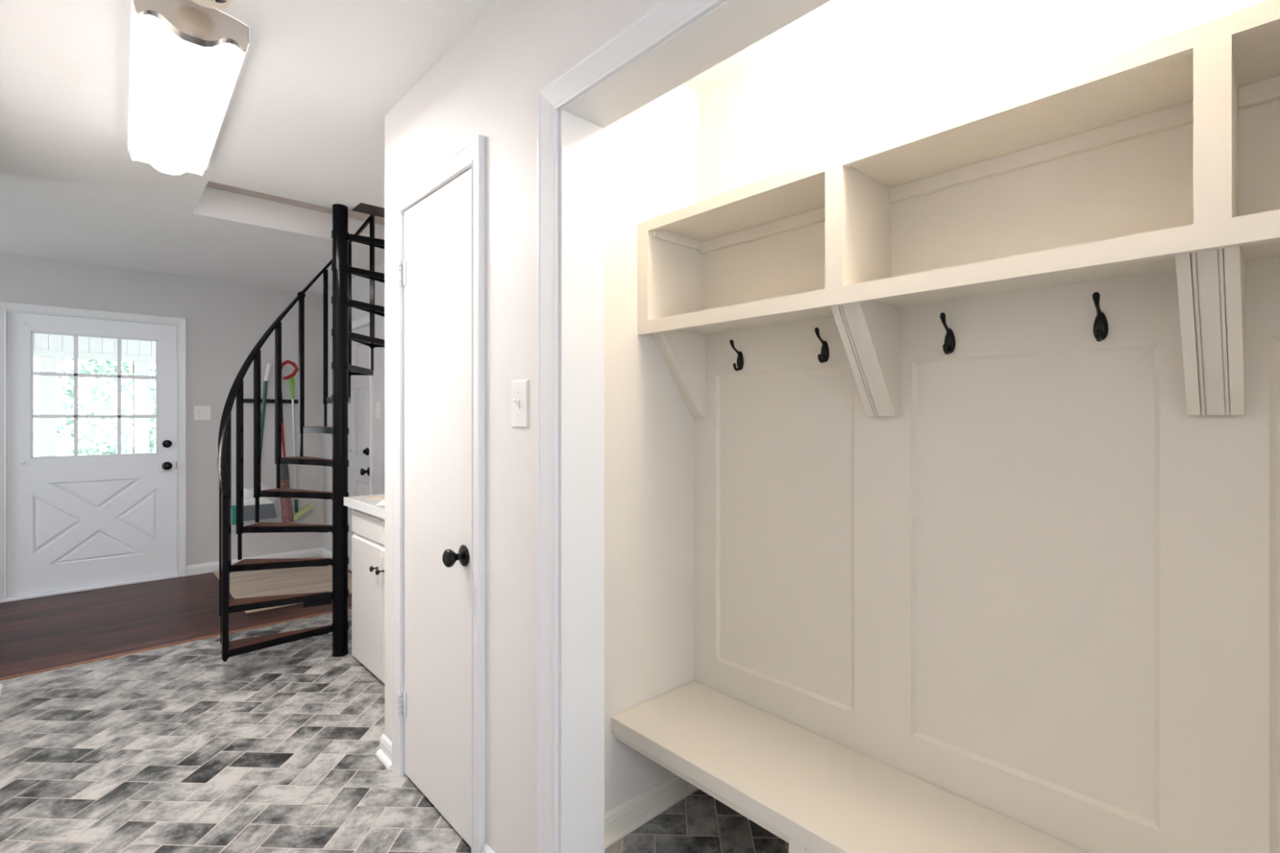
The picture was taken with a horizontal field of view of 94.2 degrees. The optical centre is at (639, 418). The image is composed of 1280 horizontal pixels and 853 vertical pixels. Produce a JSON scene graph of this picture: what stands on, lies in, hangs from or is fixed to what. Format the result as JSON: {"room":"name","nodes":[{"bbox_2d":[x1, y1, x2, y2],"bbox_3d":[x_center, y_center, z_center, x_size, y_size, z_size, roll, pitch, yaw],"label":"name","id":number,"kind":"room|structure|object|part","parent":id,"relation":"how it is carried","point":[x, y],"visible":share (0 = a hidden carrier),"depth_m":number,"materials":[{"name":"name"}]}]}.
{"room":"mudroom","nodes":[
{"label":"mudroom","id":0,"kind":"room"},
{"bbox_2d":[33,333,155,355],"bbox_3d":[-5.753,-1.012,6.210,4.000,0.655,0.050,0,0,-43],"label":"wall","id":1,"kind":"structure","parent":0,"point":[41,341],"depth_m":6.21,"materials":[{"name":"white glass"}]},
{"bbox_2d":[0,252,323,565],"bbox_3d":[-4.549,0.065,4.101,4.500,2.430,0.140,0,0,-43],"label":"wall","id":2,"kind":"structure","parent":0,"point":[225,321],"depth_m":4.95,"materials":[{"name":"grey paint"}]},
{"bbox_2d":[6,311,177,597],"bbox_3d":[-4.062,0.254,4.452,0.948,1.992,0.104,0,0,-43],"label":"door","id":3,"kind":"structure","parent":2,"relation":"in","point":[75,521],"depth_m":4.42,"materials":[{"name":"white wood"}]},
{"bbox_3d":[-4.082,-0.167,4.474,0.703,0.907,0.036,0,0,-43],"label":"window sash","id":4,"kind":"part","parent":3,"relation":"part of","materials":[{"name":"white"}]},
{"bbox_3d":[-4.077,0.763,4.472,0.689,0.590,0.028,0,0,-43],"label":"crossbuck panel","id":5,"kind":"part","parent":3,"relation":"part of","materials":[{"name":"white wood"}]},
{"bbox_3d":[-3.747,0.380,4.714,0.066,0.066,0.062,0,0,-43],"label":"knob","id":6,"kind":"part","parent":3,"relation":"part of","materials":[{"name":"black metal"}]},
{"bbox_2d":[5,573,177,602],"bbox_3d":[-4.096,1.265,4.490,0.945,0.022,0.145,0,0,-43],"label":"trim","id":7,"kind":"structure","parent":2,"relation":"attached to","point":[174,575],"depth_m":4.41,"materials":[{"name":"white wood"}]},
{"bbox_2d":[0,301,186,603],"bbox_3d":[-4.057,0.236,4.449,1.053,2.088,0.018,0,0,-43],"label":"trim","id":8,"kind":"structure","parent":2,"relation":"attached to","point":[180,322],"depth_m":4.45,"materials":[{"name":"white paint"}]},
{"bbox_2d":[193,405,210,420],"bbox_3d":[-3.591,-0.042,4.878,0.116,0.116,0.021,0,0,-43],"label":"light switch","id":9,"kind":"object","parent":2,"relation":"attached to","point":[200,412],"visible":1,"depth_m":4.88,"materials":[{"name":"white plastic"}]},
{"bbox_2d":[186,547,322,576],"bbox_3d":[-3.300,1.238,5.154,1.013,0.085,0.013,0,0,-43],"label":"baseboard","id":10,"kind":"structure","parent":2,"relation":"attached to","point":[191,570],"depth_m":5.15,"materials":[{"name":"white paint"}]},
{"bbox_2d":[231,516,281,531],"bbox_3d":[-3.313,0.906,5.112,0.455,0.112,0.052,0,0,-43],"label":"plastic bag","id":11,"kind":"object","parent":2,"relation":"attached to","point":[270,520],"visible":0.27,"depth_m":5.10,"materials":[{"name":"white plastic"}]},
{"bbox_2d":[243,483,276,503],"bbox_3d":[-3.295,0.704,5.126,0.288,0.291,0.058,0,0,-43],"label":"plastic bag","id":12,"kind":"object","parent":2,"relation":"hanging from","point":[247,493],"visible":0.21,"depth_m":5.08,"materials":[{"name":"white plastic"}]},
{"bbox_2d":[243,398,298,403],"bbox_3d":[-3.216,-0.149,5.193,0.420,0.035,0.070,0,0,-43],"label":"rack","id":13,"kind":"object","parent":2,"relation":"attached to","point":[249,401],"visible":0.75,"depth_m":5.20,"materials":[{"name":"black metal"}]},
{"bbox_2d":[243,363,277,521],"bbox_3d":[-3.245,0.193,5.057,0.266,1.333,0.060,0,0,-43],"label":"broom","id":14,"kind":"object","parent":13,"relation":"hanging from","point":[267,509],"visible":0.83,"depth_m":5.07,"materials":[{"name":"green plastic"}]},
{"bbox_2d":[231,505,235,524],"bbox_3d":[-3.359,0.806,4.953,0.072,0.158,0.043,0,0,-43],"label":"brush","id":15,"kind":"object","parent":14,"relation":"attached to","point":[233,507],"visible":0.47,"depth_m":4.93,"materials":[{"name":"teal plastic"}]},
{"bbox_2d":[280,360,298,523],"bbox_3d":[-3.068,0.199,5.172,0.183,1.418,0.059,0,0,-43],"label":"carpet sweeper","id":16,"kind":"object","parent":13,"relation":"hanging from","point":[286,503],"visible":0.64,"depth_m":5.15,"materials":[{"name":"red plastic"}]},
{"bbox_3d":[-3.072,-0.364,5.176,0.183,0.292,0.044,0,0,-43],"label":"loop handle","id":17,"kind":"part","parent":16,"relation":"part of","materials":[{"name":"red plastic"}]},
{"bbox_2d":[287,376,312,523],"bbox_3d":[-3.045,0.284,5.297,0.231,1.328,0.042,0,0,-43],"label":"mop","id":18,"kind":"object","parent":13,"relation":"hanging from","point":[308,507],"visible":0.78,"depth_m":5.27,"materials":[{"name":"green plastic"}]},
{"bbox_3d":[-3.083,-0.276,5.261,0.042,0.208,0.042,0,0,-43],"label":"handle","id":19,"kind":"part","parent":18,"relation":"part of","materials":[{"name":"green plastic"}]},
{"bbox_2d":[0,569,351,678],"bbox_3d":[-3.985,1.303,3.418,4.640,0.054,1.908,0,0,-43],"label":"floor","id":20,"kind":"structure","parent":0,"point":[43,633],"depth_m":3.77,"materials":[{"name":"brown wood"}]},
{"bbox_2d":[213,555,351,613],"bbox_3d":[-2.742,1.268,4.657,0.812,0.016,1.410,0,0,-43],"label":"floor mat","id":21,"kind":"object","parent":20,"relation":"on","point":[295,580],"visible":0.62,"depth_m":4.56,"materials":[{"name":"beige fabric"}]},
{"bbox_2d":[0,608,788,852],"bbox_3d":[-0.265,1.305,1.206,2.150,0.050,6.370,0,0,-43],"label":"floor","id":22,"kind":"structure","parent":0,"point":[181,748],"depth_m":2.19,"materials":[{"name":"tile"}]},
{"bbox_2d":[0,607,351,680],"bbox_3d":[-2.431,1.302,3.549,1.918,0.056,0.021,0,0,-43],"label":"trim","id":23,"kind":"structure","parent":22,"relation":"on","point":[328,612],"depth_m":3.29,"materials":[{"name":"brown wood"}]},
{"bbox_2d":[217,202,384,662],"bbox_3d":[-1.750,-0.385,3.391,1.132,3.330,0.679,0,0,-43],"label":"spiral staircase","id":24,"kind":"structure","parent":22,"relation":"on","point":[342,269],"depth_m":3.19,"materials":[{"name":"black metal"}]},
{"bbox_3d":[-1.862,-0.684,3.390,0.515,2.113,1.085,0,0,35],"label":"handrail","id":25,"kind":"part","parent":24,"relation":"part of","materials":[{"name":"black metal"}]},
{"bbox_2d":[351,509,384,683],"bbox_3d":[-0.994,0.874,2.958,0.586,0.812,1.046,0,0,-43],"label":"base cabinet","id":26,"kind":"object","parent":22,"relation":"on","point":[368,537],"visible":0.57,"depth_m":2.97,"materials":[{"name":"white paint"}]},
{"bbox_2d":[343,493,384,519],"bbox_3d":[-1.001,0.445,2.983,0.586,0.044,1.093,0,0,-43],"label":"countertop","id":27,"kind":"structure","parent":26,"relation":"on","point":[367,506],"depth_m":2.99,"materials":[{"name":"stone"}]},
{"bbox_2d":[360,495,384,500],"bbox_3d":[-1.281,0.420,3.148,0.320,0.004,0.230,0,0,29],"label":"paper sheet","id":28,"kind":"object","parent":27,"relation":"on","point":[380,497],"visible":0.23,"depth_m":3.13,"materials":[{"name":"beige paper"}]},
{"bbox_2d":[374,499,384,506],"bbox_3d":[-1.224,0.418,2.983,0.160,0.004,0.240,0,0,-15],"label":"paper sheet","id":29,"kind":"object","parent":27,"relation":"on","point":[381,503],"visible":0.24,"depth_m":2.91,"materials":[{"name":"white paper"}]},
{"bbox_3d":[-1.383,0.547,3.015,0.018,0.114,0.430,0,0,-43],"label":"drawer","id":30,"kind":"part","parent":26,"relation":"part of","materials":[{"name":"white paint"}]},
{"bbox_3d":[-1.384,0.621,3.015,0.019,0.018,0.430,0,0,-43],"label":"finger rail","id":31,"kind":"part","parent":26,"relation":"part of","materials":[{"name":"white paint"}]},
{"bbox_3d":[-1.284,0.725,2.866,0.037,0.029,0.029,0,0,-43],"label":"knob","id":32,"kind":"part","parent":26,"relation":"part of","materials":[{"name":"black metal"}]},
{"bbox_3d":[-1.229,0.725,2.808,0.037,0.029,0.029,0,0,-43],"label":"knob","id":33,"kind":"part","parent":26,"relation":"part of","materials":[{"name":"black metal"}]},
{"bbox_3d":[-1.087,0.547,2.696,0.018,0.114,0.433,0,0,-43],"label":"drawer","id":34,"kind":"part","parent":26,"relation":"part of","materials":[{"name":"white paint"}]},
{"bbox_3d":[-1.087,0.945,2.696,0.018,0.630,0.433,0,0,-43],"label":"door","id":35,"kind":"part","parent":26,"relation":"part of","materials":[{"name":"white paint"}]},
{"bbox_2d":[611,680,1088,852],"bbox_3d":[0.726,1.097,1.214,0.374,0.367,1.993,0,0,-43],"label":"bench","id":36,"kind":"object","parent":22,"relation":"on","point":[816,793],"visible":1,"depth_m":1.49,"materials":[{"name":"white paint"}]},
{"bbox_2d":[0,0,870,293],"bbox_3d":[-1.816,-1.235,1.078,4.640,0.170,8.290,0,0,-43],"label":"ceiling","id":37,"kind":"structure","parent":0,"point":[317,82],"depth_m":2.39,"materials":[{"name":"paint"}]},
{"bbox_2d":[128,0,249,175],"bbox_3d":[-1.631,-1.099,2.101,0.265,0.100,1.238,0,0,-41],"label":"ceiling light","id":38,"kind":"object","parent":37,"relation":"attached to","point":[187,57],"visible":0.98,"depth_m":1.88,"materials":[{"name":"white plastic"}]},
{"bbox_3d":[-2.034,-1.115,2.563,0.236,0.070,0.004,0,0,-43],"label":"plate","id":39,"kind":"part","parent":38,"relation":"part of","materials":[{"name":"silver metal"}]},
{"bbox_2d":[191,0,233,8],"bbox_3d":[-1.145,-1.129,1.563,0.136,0.041,0.136,0,0,-43],"label":"smoke detector","id":40,"kind":"object","parent":37,"relation":"attached to","point":[214,4],"visible":1,"depth_m":1.59,"materials":[{"name":"beige plastic"}]},
{"bbox_2d":[384,0,658,852],"bbox_3d":[0.543,0.065,0.721,0.126,2.430,4.320,0,0,-43],"label":"wall","id":41,"kind":"structure","parent":0,"point":[487,83],"depth_m":1.60,"materials":[{"name":"paint"}]},
{"bbox_2d":[375,733,391,771],"bbox_3d":[-0.945,1.242,2.212,0.030,0.075,0.135,0,0,-43],"label":"baseboard","id":42,"kind":"structure","parent":41,"relation":"attached to","point":[384,754],"depth_m":2.21,"materials":[{"name":"white paint"}]},
{"bbox_2d":[397,168,471,847],"bbox_3d":[-0.680,0.264,1.928,0.097,2.004,0.538,0,0,-43],"label":"door","id":43,"kind":"structure","parent":41,"relation":"in","point":[437,262],"depth_m":1.92,"materials":[{"name":"white paint"}]},
{"bbox_3d":[-0.549,0.412,1.761,0.062,0.064,0.064,0,0,-43],"label":"knob","id":44,"kind":"part","parent":43,"relation":"part of","materials":[{"name":"black metal"}]},
{"bbox_2d":[391,134,484,852],"bbox_3d":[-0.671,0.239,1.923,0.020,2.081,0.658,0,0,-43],"label":"trim","id":45,"kind":"structure","parent":41,"relation":"attached to","point":[472,154],"depth_m":1.72,"materials":[{"name":"white paint"}]},
{"bbox_2d":[481,842,494,852],"bbox_3d":[-0.350,1.242,1.570,0.030,0.075,0.293,0,0,-43],"label":"baseboard","id":46,"kind":"structure","parent":41,"relation":"attached to","point":[486,848],"depth_m":1.67,"materials":[{"name":"white paint"}]},
{"bbox_2d":[511,379,528,428],"bbox_3d":[-0.319,-0.037,1.543,0.021,0.125,0.080,0,0,-43],"label":"light switch","id":47,"kind":"object","parent":41,"relation":"attached to","point":[520,388],"visible":1,"depth_m":1.54,"materials":[{"name":"white plastic"}]},
{"bbox_2d":[537,0,725,852],"bbox_3d":[0.328,0.236,0.846,0.020,2.087,1.691,0,0,-43],"label":"trim","id":48,"kind":"structure","parent":41,"relation":"attached to","point":[664,19],"depth_m":1.42,"materials":[{"name":"white paint"}]},
{"bbox_2d":[559,0,831,852],"bbox_3d":[0.381,0.271,0.894,0.132,2.019,1.547,0,0,-43],"label":"trim","id":49,"kind":"structure","parent":41,"relation":"attached to","point":[730,28],"depth_m":1.44,"materials":[{"name":"white paint"}]},
{"bbox_2d":[604,83,699,813],"bbox_3d":[-0.010,0.065,1.961,0.749,2.430,0.100,0,0,-43],"label":"wall","id":50,"kind":"structure","parent":0,"point":[652,152],"depth_m":1.91,"materials":[{"name":"paint"}]},
{"bbox_2d":[604,773,699,848],"bbox_3d":[-0.011,1.240,1.871,0.626,0.080,0.030,0,0,-43],"label":"baseboard","id":51,"kind":"structure","parent":50,"relation":"attached to","point":[631,815],"depth_m":1.89,"materials":[{"name":"white paint"}]},
{"bbox_2d":[323,0,1266,551],"bbox_3d":[-0.636,0.065,3.112,0.143,2.430,6.630,0,0,-43],"label":"wall","id":52,"kind":"structure","parent":0,"point":[879,68],"depth_m":1.62,"materials":[{"name":"paint"}]},
{"bbox_2d":[321,547,332,558],"bbox_3d":[-2.799,1.238,5.348,0.013,0.085,0.410,0,0,-43],"label":"baseboard","id":53,"kind":"structure","parent":52,"relation":"attached to","point":[326,553],"depth_m":5.39,"materials":[{"name":"white paint"}]},
{"bbox_2d":[347,325,369,571],"bbox_3d":[-2.345,0.274,4.854,0.097,1.988,0.800,0,0,-43],"label":"door","id":54,"kind":"structure","parent":52,"relation":"in","point":[358,411],"depth_m":4.80,"materials":[{"name":"grey paint"}]},
{"bbox_3d":[-2.442,0.030,5.002,0.027,0.550,0.280,0,0,-43],"label":"panel","id":55,"kind":"part","parent":54,"relation":"part of","materials":[{"name":"grey paint"}]},
{"bbox_3d":[-2.442,0.793,5.002,0.027,0.573,0.280,0,0,-43],"label":"panel","id":56,"kind":"part","parent":54,"relation":"part of","materials":[{"name":"grey paint"}]},
{"bbox_3d":[-2.442,-0.482,5.002,0.027,0.215,0.280,0,0,-43],"label":"panel","id":57,"kind":"part","parent":54,"relation":"part of","materials":[{"name":"grey paint"}]},
{"bbox_3d":[-2.204,-0.482,4.746,0.027,0.215,0.280,0,0,-43],"label":"panel","id":58,"kind":"part","parent":54,"relation":"part of","materials":[{"name":"grey paint"}]},
{"bbox_3d":[-2.204,0.030,4.746,0.027,0.550,0.280,0,0,-43],"label":"panel","id":59,"kind":"part","parent":54,"relation":"part of","materials":[{"name":"grey paint"}]},
{"bbox_3d":[-2.204,0.793,4.746,0.027,0.573,0.280,0,0,-43],"label":"panel","id":60,"kind":"part","parent":54,"relation":"part of","materials":[{"name":"grey paint"}]},
{"bbox_3d":[-2.125,0.414,4.591,0.062,0.066,0.066,0,0,-43],"label":"knob","id":61,"kind":"part","parent":54,"relation":"part of","materials":[{"name":"black metal"}]},
{"bbox_2d":[351,315,373,494],"bbox_3d":[-2.346,0.244,4.855,0.018,2.072,0.928,0,0,-43],"label":"trim","id":62,"kind":"structure","parent":52,"relation":"attached to","point":[363,321],"depth_m":4.52,"materials":[{"name":"white paint"}]},
{"bbox_2d":[729,339,743,371],"bbox_3d":[0.306,-0.201,1.906,0.053,0.099,0.026,0,0,-43],"label":"coat hook","id":63,"kind":"object","parent":52,"relation":"attached to","point":[740,362],"visible":1,"depth_m":1.91,"materials":[{"name":"black metal"}]},
{"bbox_2d":[814,327,829,363],"bbox_3d":[0.512,-0.206,1.685,0.053,0.099,0.026,0,0,-43],"label":"coat hook","id":64,"kind":"object","parent":52,"relation":"attached to","point":[824,357],"visible":1,"depth_m":1.69,"materials":[{"name":"black metal"}]},
{"bbox_2d":[939,312,955,354],"bbox_3d":[0.740,-0.204,1.438,0.053,0.099,0.026,0,0,-43],"label":"coat hook","id":65,"kind":"object","parent":52,"relation":"attached to","point":[948,346],"visible":1,"depth_m":1.45,"materials":[{"name":"black metal"}]},
{"bbox_2d":[637,0,1279,416],"bbox_3d":[0.778,-0.313,1.263,0.294,0.614,1.993,0,0,-43],"label":"cubby shelf","id":66,"kind":"object","parent":52,"relation":"attached to","point":[1162,154],"visible":1,"depth_m":1.27,"materials":[{"name":"white paint"}]},
{"bbox_3d":[0.785,-0.296,1.269,0.275,0.019,1.993,0,0,-43],"label":"shelf","id":67,"kind":"part","parent":66,"relation":"part of","materials":[{"name":"white paint"}]},
{"bbox_3d":[0.866,-0.453,1.344,0.012,0.293,1.993,0,0,-43],"label":"panel","id":68,"kind":"part","parent":66,"relation":"part of","materials":[{"name":"white paint"}]},
{"bbox_2d":[693,256,1279,852],"bbox_3d":[0.875,0.455,1.353,0.030,1.550,1.995,0,0,-43],"label":"wall panel","id":69,"kind":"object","parent":52,"relation":"attached to","point":[1041,593],"depth_m":1.35,"materials":[{"name":"white paint"}]},
{"bbox_2d":[1092,292,1108,342],"bbox_3d":[0.941,-0.207,1.221,0.053,0.099,0.026,0,0,-43],"label":"coat hook","id":70,"kind":"object","parent":52,"relation":"attached to","point":[1100,326],"visible":1,"depth_m":1.23,"materials":[{"name":"black metal"}]},
{"bbox_3d":[-4.652,1.465,5.757,9.000,0.130,2.430,0,0,-43],"label":"floor","id":71,"kind":"structure","parent":0,"visible":0},
{"bbox_2d":[40,355,57,456],"bbox_3d":[-5.992,0.390,6.022,0.116,2.020,0.120,0,0,-43],"label":"porch post","id":72,"kind":"object","parent":71,"relation":"on","point":[48,384],"visible":0.46,"depth_m":5.98,"materials":[{"name":"white"}]},
{"bbox_2d":[33,349,155,362],"bbox_3d":[-5.763,-0.652,6.221,4.000,0.065,0.100,0,0,-43],"label":"beam","id":73,"kind":"structure","parent":72,"relation":"on","point":[37,353],"depth_m":6.21,"materials":[{"name":"white wood"}]},
{"bbox_2d":[33,409,155,412],"bbox_3d":[-5.770,-0.074,6.228,4.000,0.019,0.040,0,0,-43],"label":"rail","id":74,"kind":"object","parent":72,"relation":"attached to","point":[57,411],"visible":0.44,"depth_m":6.21,"materials":[{"name":"white wood"}]},
{"bbox_2d":[134,360,149,453],"bbox_3d":[-5.460,0.390,6.515,0.116,2.020,0.120,0,0,-43],"label":"porch post","id":75,"kind":"object","parent":71,"relation":"on","point":[141,368],"visible":0.46,"depth_m":6.47,"materials":[{"name":"white wood"}]},
{"bbox_3d":[-1.006,0.065,0.513,0.120,2.430,6.120,0,0,-43],"label":"wall","id":76,"kind":"structure","parent":0,"visible":0},
{"bbox_2d":[0,684,3,695],"bbox_3d":[-0.956,1.238,0.568,0.030,0.085,6.133,0,0,-43],"label":"baseboard","id":77,"kind":"structure","parent":76,"relation":"attached to","point":[1,685],"depth_m":2.79,"materials":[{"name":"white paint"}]},
{"bbox_3d":[-1.545,-2.270,3.171,1.396,1.900,1.752,0,0,-43],"label":"wall","id":78,"kind":"structure","parent":0,"visible":0},
{"bbox_2d":[205,181,384,225],"bbox_3d":[-2.078,-1.383,3.724,1.164,0.135,0.016,0,0,-43],"label":"trim","id":79,"kind":"structure","parent":78,"relation":"attached to","point":[355,215],"depth_m":3.63,"materials":[{"name":"beige paint"}]},
{"bbox_3d":[-13.117,1.580,14.158,28.000,0.100,21.400,0,0,-43],"label":"lawn","id":80,"kind":"structure","parent":0,"visible":0},
{"bbox_2d":[57,357,155,454],"bbox_3d":[-8.182,-0.286,9.613,2.022,3.633,2.069,0,0,-43],"label":"tree","id":81,"kind":"object","parent":80,"relation":"on","point":[90,385],"visible":0.18,"depth_m":9.13,"materials":[{"name":"green plant"}]},
{"bbox_3d":[-8.160,0.105,9.617,0.114,2.851,0.120,0,0,-43],"label":"stem","id":82,"kind":"part","parent":81,"relation":"part of","materials":[{"name":"white plant"}]}
]}

